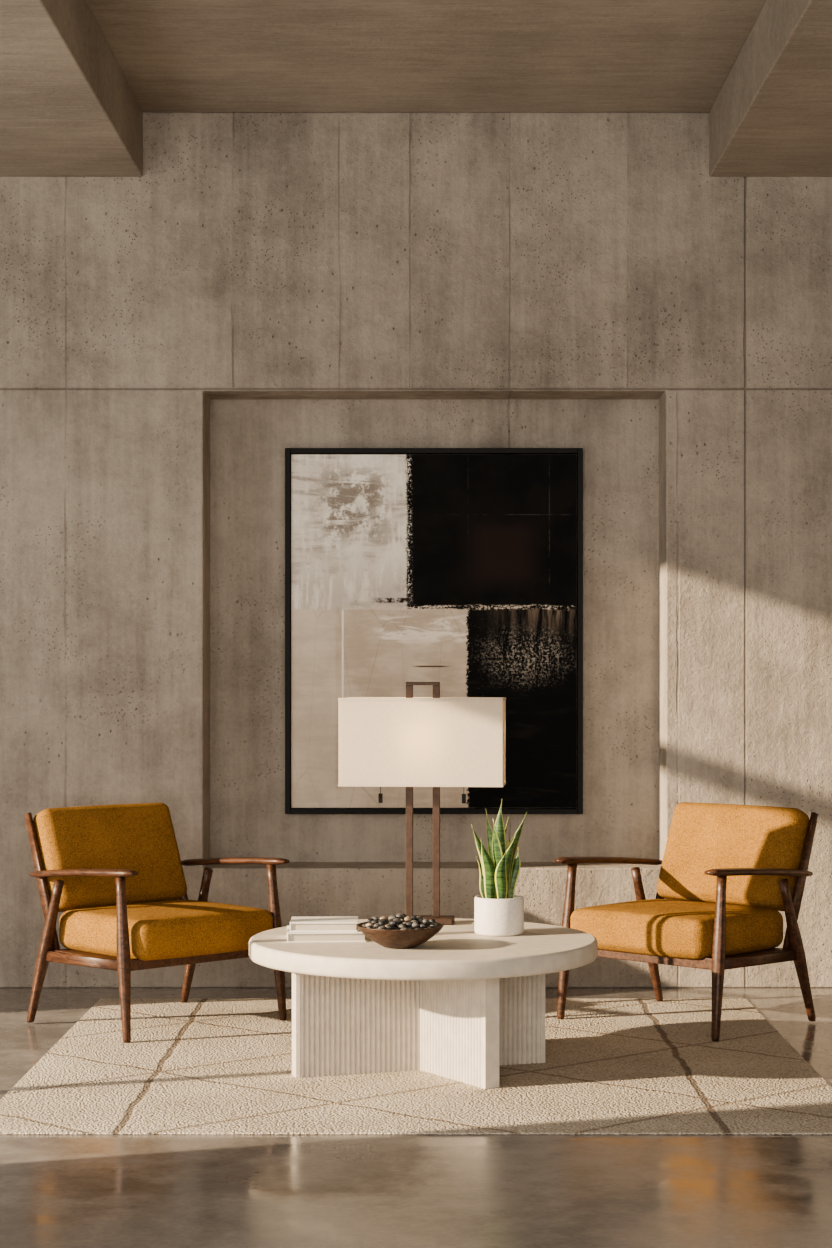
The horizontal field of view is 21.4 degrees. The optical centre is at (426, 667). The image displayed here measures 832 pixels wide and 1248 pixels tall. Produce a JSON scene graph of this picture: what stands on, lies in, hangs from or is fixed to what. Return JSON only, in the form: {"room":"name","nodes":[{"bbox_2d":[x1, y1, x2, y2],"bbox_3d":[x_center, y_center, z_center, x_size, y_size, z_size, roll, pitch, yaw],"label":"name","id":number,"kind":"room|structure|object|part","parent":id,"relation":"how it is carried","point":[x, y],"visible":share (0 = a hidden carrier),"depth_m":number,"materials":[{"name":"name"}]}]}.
{"room":"hotel lobby","nodes":[
{"label":"hotel lobby","id":0,"kind":"room"},
{"bbox_2d":[0,112,831,987],"bbox_3d":[0.000,-0.480,9.165,6.000,3.560,0.450,0,0,0],"label":"wall","id":1,"kind":"structure","parent":0,"point":[268,283],"depth_m":8.94,"materials":[{"name":"concrete"}]},
{"bbox_2d":[0,0,142,176],"bbox_3d":[-2.077,-2.127,3.720,1.846,0.265,10.440,0,0,0],"label":"ceiling beam","id":2,"kind":"structure","parent":1,"relation":"attached to","point":[68,108],"depth_m":7.84,"materials":[{"name":"concrete"}]},
{"bbox_2d":[285,448,582,813],"bbox_3d":[0.029,-0.154,9.193,1.242,1.526,0.045,0,0,0],"label":"framed painting","id":3,"kind":"object","parent":1,"relation":"attached to","point":[463,573],"visible":0.98,"depth_m":9.18,"materials":[{"name":"paint"}]},
{"bbox_2d":[709,0,831,176],"bbox_3d":[2.073,-2.127,3.720,1.854,0.265,10.440,0,0,0],"label":"ceiling beam","id":4,"kind":"structure","parent":1,"relation":"attached to","point":[771,116],"depth_m":7.89,"materials":[{"name":"concrete"}]},
{"bbox_2d":[0,988,831,1247],"bbox_3d":[0.000,1.350,3.945,6.400,0.100,10.890,0,0,0],"label":"floor","id":5,"kind":"structure","parent":0,"point":[57,1191],"depth_m":5.52,"materials":[{"name":"concrete"}]},
{"bbox_2d":[0,998,831,1134],"bbox_3d":[-0.015,1.297,7.370,2.530,0.006,2.490,0,0,0],"label":"area rug","id":6,"kind":"object","parent":5,"relation":"on","point":[196,1066],"visible":0.85,"depth_m":6.85,"materials":[{"name":"fabric"}]},
{"bbox_2d":[25,803,288,1042],"bbox_3d":[-1.017,0.905,8.086,0.758,0.777,0.742,0,0,-43],"label":"armchair","id":7,"kind":"object","parent":6,"relation":"on","point":[115,873],"visible":0.93,"depth_m":8.03,"materials":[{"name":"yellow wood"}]},
{"bbox_3d":[-1.405,0.797,8.047,0.021,0.527,0.226,0,0,-43],"label":"post","id":8,"kind":"part","parent":7,"relation":"part of","materials":[{"name":"brown wood"}]},
{"bbox_3d":[-1.385,1.028,7.974,0.046,0.531,0.195,0,0,-43],"label":"leg","id":9,"kind":"part","parent":7,"relation":"part of","materials":[{"name":"brown wood"}]},
{"bbox_3d":[-1.220,1.038,7.810,0.022,0.048,0.485,0,0,-44],"label":"rail","id":10,"kind":"part","parent":7,"relation":"part of","materials":[{"name":"brown wood"}]},
{"bbox_3d":[-1.229,0.730,7.809,0.067,0.064,0.632,0,0,-44],"label":"armrest","id":11,"kind":"part","parent":7,"relation":"part of","materials":[{"name":"brown wood"}]},
{"bbox_2d":[33,803,186,911],"bbox_3d":[-1.186,0.705,8.264,0.587,0.378,0.225,0,0,-44],"label":"cushion","id":12,"kind":"object","parent":7,"relation":"on","point":[140,838],"depth_m":8.19,"materials":[{"name":"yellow fabric"}]},
{"bbox_3d":[-1.052,1.008,7.624,0.046,0.572,0.082,0,0,-43],"label":"leg","id":13,"kind":"part","parent":7,"relation":"part of","materials":[{"name":"brown wood"}]},
{"bbox_2d":[59,900,272,960],"bbox_3d":[-0.949,0.950,8.015,0.612,0.160,0.538,0,0,-44],"label":"seat cushion","id":14,"kind":"object","parent":7,"relation":"on","point":[158,930],"depth_m":7.85,"materials":[{"name":"yellow fabric"}]},
{"bbox_3d":[-0.958,0.797,8.472,0.021,0.527,0.226,0,0,-44],"label":"post","id":15,"kind":"part","parent":7,"relation":"part of","materials":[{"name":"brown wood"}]},
{"bbox_3d":[-0.801,1.031,7.859,0.660,0.040,0.023,0,0,-43],"label":"rail","id":16,"kind":"part","parent":7,"relation":"part of","materials":[{"name":"brown wood"}]},
{"bbox_3d":[-0.886,1.028,8.448,0.046,0.531,0.195,0,0,-43],"label":"leg","id":17,"kind":"part","parent":7,"relation":"part of","materials":[{"name":"brown wood"}]},
{"bbox_3d":[-0.728,0.730,8.284,0.067,0.064,0.632,0,0,-43],"label":"armrest","id":18,"kind":"part","parent":7,"relation":"part of","materials":[{"name":"brown wood"}]},
{"bbox_3d":[-0.553,1.008,8.098,0.046,0.572,0.082,0,0,-43],"label":"leg","id":19,"kind":"part","parent":7,"relation":"part of","materials":[{"name":"brown wood"}]},
{"bbox_2d":[249,918,597,1088],"bbox_3d":[-0.012,1.082,7.108,1.124,0.423,1.124,0,0,0],"label":"coffee table","id":20,"kind":"object","parent":6,"relation":"on","point":[461,1004],"visible":0.92,"depth_m":6.97,"materials":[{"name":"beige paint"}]},
{"bbox_2d":[287,926,365,942],"bbox_3d":[-0.325,0.854,7.075,0.250,0.031,0.200,0,0,-4],"label":"book","id":21,"kind":"object","parent":20,"relation":"on","point":[292,937],"visible":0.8,"depth_m":6.98,"materials":[{"name":"paper"}]},
{"bbox_2d":[290,916,357,931],"bbox_3d":[-0.330,0.823,7.075,0.215,0.030,0.165,0,0,-1],"label":"book","id":22,"kind":"object","parent":21,"relation":"on","point":[327,923],"visible":0.93,"depth_m":7.00,"materials":[{"name":"paper"}]},
{"bbox_2d":[356,922,443,948],"bbox_3d":[-0.084,0.835,6.860,0.274,0.070,0.274,0,0,0],"label":"bowl","id":23,"kind":"object","parent":20,"relation":"on","point":[395,939],"visible":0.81,"depth_m":6.77,"materials":[{"name":"brown wood"}]},
{"bbox_2d":[378,920,385,925],"bbox_3d":[-0.139,0.788,6.800,0.022,0.016,0.026,0,0,18],"label":"pebble","id":24,"kind":"object","parent":23,"relation":"in","point":[381,922],"visible":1,"depth_m":6.79,"materials":[{"name":"grey stone"}]},
{"bbox_2d":[386,924,394,929],"bbox_3d":[-0.113,0.796,6.757,0.023,0.017,0.026,0,0,34],"label":"pebble","id":25,"kind":"object","parent":23,"relation":"in","point":[389,927],"visible":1,"depth_m":6.75,"materials":[{"name":"grey stone"}]},
{"bbox_2d":[389,920,396,925],"bbox_3d":[-0.104,0.787,6.785,0.024,0.017,0.026,0,0,-17],"label":"pebble","id":26,"kind":"object","parent":23,"relation":"in","point":[393,922],"visible":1,"depth_m":6.78,"materials":[{"name":"grey stone"}]},
{"bbox_2d":[405,921,412,926],"bbox_3d":[-0.054,0.792,6.800,0.026,0.016,0.022,0,0,5],"label":"pebble","id":27,"kind":"object","parent":23,"relation":"in","point":[408,924],"visible":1,"depth_m":6.79,"materials":[{"name":"grey stone"}]},
{"bbox_2d":[419,923,426,928],"bbox_3d":[-0.012,0.799,6.806,0.027,0.016,0.022,0,0,37],"label":"pebble","id":28,"kind":"object","parent":23,"relation":"in","point":[422,926],"visible":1,"depth_m":6.80,"materials":[{"name":"grey stone"}]},
{"bbox_2d":[422,919,429,923],"bbox_3d":[-0.002,0.787,6.823,0.023,0.016,0.028,0,0,26],"label":"pebble","id":29,"kind":"object","parent":23,"relation":"in","point":[425,921],"visible":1,"depth_m":6.81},
{"bbox_2d":[430,923,436,927],"bbox_3d":[0.021,0.799,6.832,0.022,0.016,0.028,0,0,23],"label":"pebble","id":30,"kind":"object","parent":23,"relation":"in","point":[433,925],"visible":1,"depth_m":6.82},
{"bbox_3d":[-0.067,0.796,6.842,0.023,0.016,0.029,0,-1,-27],"label":"pebble","id":31,"kind":"object","parent":23,"relation":"in","visible":0},
{"bbox_2d":[404,916,411,921],"bbox_3d":[-0.058,0.780,6.835,0.022,0.016,0.028,0,0,23],"label":"pebble","id":32,"kind":"object","parent":31,"relation":"on","point":[408,918],"visible":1,"depth_m":6.83,"materials":[{"name":"beige stone"}]},
{"label":"pebble","id":33,"kind":"object","parent":23,"relation":"in","visible":0},
{"bbox_2d":[388,915,396,919],"bbox_3d":[-0.108,0.777,6.841,0.028,0.016,0.022,0,0,19],"label":"pebble","id":34,"kind":"object","parent":33,"relation":"on","point":[391,917],"visible":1,"depth_m":6.83,"materials":[{"name":"beige stone"}]},
{"bbox_2d":[338,682,505,924],"bbox_3d":[-0.014,0.459,7.500,0.557,0.822,0.203,0,0,5],"label":"table lamp","id":35,"kind":"object","parent":20,"relation":"on","point":[409,741],"visible":0.88,"depth_m":7.41,"materials":[{"name":"white fabric"}]},
{"bbox_3d":[-0.158,0.295,7.513,0.013,0.331,0.013,0,0,5],"label":"pull chain","id":36,"kind":"part","parent":35,"relation":"part of","materials":[{"name":"black metal"}]},
{"bbox_3d":[-0.060,0.454,7.504,0.024,0.788,0.018,0,0,5],"label":"post","id":37,"kind":"part","parent":35,"relation":"part of","materials":[{"name":"brown wood"}]},
{"bbox_3d":[-0.014,0.250,7.500,0.557,0.299,0.203,0,0,5],"label":"lamp shade","id":38,"kind":"part","parent":35,"relation":"part of","materials":[{"name":"fabric"}]},
{"bbox_3d":[-0.014,0.053,7.500,0.116,0.012,0.018,0,0,5],"label":"handle","id":39,"kind":"part","parent":35,"relation":"part of","materials":[{"name":"brown wood"}]},
{"bbox_3d":[0.032,0.454,7.496,0.024,0.788,0.018,0,0,5],"label":"post","id":40,"kind":"part","parent":35,"relation":"part of","materials":[{"name":"brown wood"}]},
{"bbox_3d":[0.126,0.295,7.488,0.013,0.331,0.013,0,0,5],"label":"pull chain","id":41,"kind":"part","parent":35,"relation":"part of","materials":[{"name":"black metal"}]},
{"bbox_2d":[471,799,526,935],"bbox_3d":[0.236,0.649,7.200,0.162,0.441,0.162,0,0,37],"label":"potted snake plant","id":42,"kind":"object","parent":20,"relation":"on","point":[497,911],"visible":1,"depth_m":7.17,"materials":[{"name":"green plant"}]},
{"bbox_3d":[0.236,0.809,7.200,0.162,0.122,0.162,0,0,0],"label":"pot","id":43,"kind":"part","parent":42,"relation":"part of","materials":[{"name":"white ceramic"}]},
{"bbox_2d":[554,802,817,1040],"bbox_3d":[0.980,0.905,8.114,0.758,0.777,0.742,0,0,43],"label":"armchair","id":44,"kind":"object","parent":6,"relation":"on","point":[727,874],"visible":0.97,"depth_m":8.05,"materials":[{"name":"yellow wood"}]},
{"bbox_3d":[0.516,1.008,8.126,0.046,0.572,0.082,0,0,43],"label":"leg","id":45,"kind":"part","parent":44,"relation":"part of","materials":[{"name":"brown wood"}]},
{"bbox_3d":[0.691,0.730,8.312,0.067,0.064,0.632,0,0,43],"label":"armrest","id":46,"kind":"part","parent":44,"relation":"part of","materials":[{"name":"brown wood"}]},
{"bbox_3d":[0.849,1.028,8.476,0.046,0.531,0.195,0,0,43],"label":"leg","id":47,"kind":"part","parent":44,"relation":"part of","materials":[{"name":"brown wood"}]},
{"bbox_3d":[0.764,1.031,7.887,0.660,0.040,0.023,0,0,44],"label":"rail","id":48,"kind":"part","parent":44,"relation":"part of","materials":[{"name":"brown wood"}]},
{"bbox_3d":[0.921,0.797,8.500,0.021,0.527,0.226,0,0,44],"label":"post","id":49,"kind":"part","parent":44,"relation":"part of","materials":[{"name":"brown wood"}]},
{"bbox_2d":[570,899,782,959],"bbox_3d":[0.912,0.950,8.043,0.612,0.160,0.538,0,0,44],"label":"seat cushion","id":50,"kind":"object","parent":44,"relation":"on","point":[642,929],"depth_m":7.87,"materials":[{"name":"yellow fabric"}]},
{"bbox_3d":[1.015,1.008,7.652,0.046,0.572,0.082,0,0,43],"label":"leg","id":51,"kind":"part","parent":44,"relation":"part of","materials":[{"name":"brown wood"}]},
{"bbox_2d":[656,802,809,910],"bbox_3d":[1.149,0.705,8.293,0.587,0.378,0.225,0,0,44],"label":"cushion","id":52,"kind":"object","parent":44,"relation":"on","point":[702,837],"depth_m":8.22,"materials":[{"name":"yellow fabric"}]},
{"bbox_3d":[1.192,0.730,7.837,0.067,0.064,0.632,0,0,44],"label":"armrest","id":53,"kind":"part","parent":44,"relation":"part of","materials":[{"name":"brown wood"}]},
{"bbox_3d":[1.183,1.038,7.838,0.022,0.048,0.485,0,0,44],"label":"rail","id":54,"kind":"part","parent":44,"relation":"part of","materials":[{"name":"brown wood"}]},
{"bbox_3d":[1.347,1.028,8.002,0.046,0.531,0.195,0,0,43],"label":"leg","id":55,"kind":"part","parent":44,"relation":"part of","materials":[{"name":"brown wood"}]},
{"bbox_3d":[1.368,0.797,8.075,0.021,0.527,0.226,0,0,43],"label":"post","id":56,"kind":"part","parent":44,"relation":"part of","materials":[{"name":"brown wood"}]},
{"bbox_2d":[85,0,765,111],"bbox_3d":[0.000,-2.330,3.945,6.400,0.140,10.890,0,0,0],"label":"ceiling","id":57,"kind":"structure","parent":0,"point":[172,55],"depth_m":8.05,"materials":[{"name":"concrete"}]}
]}

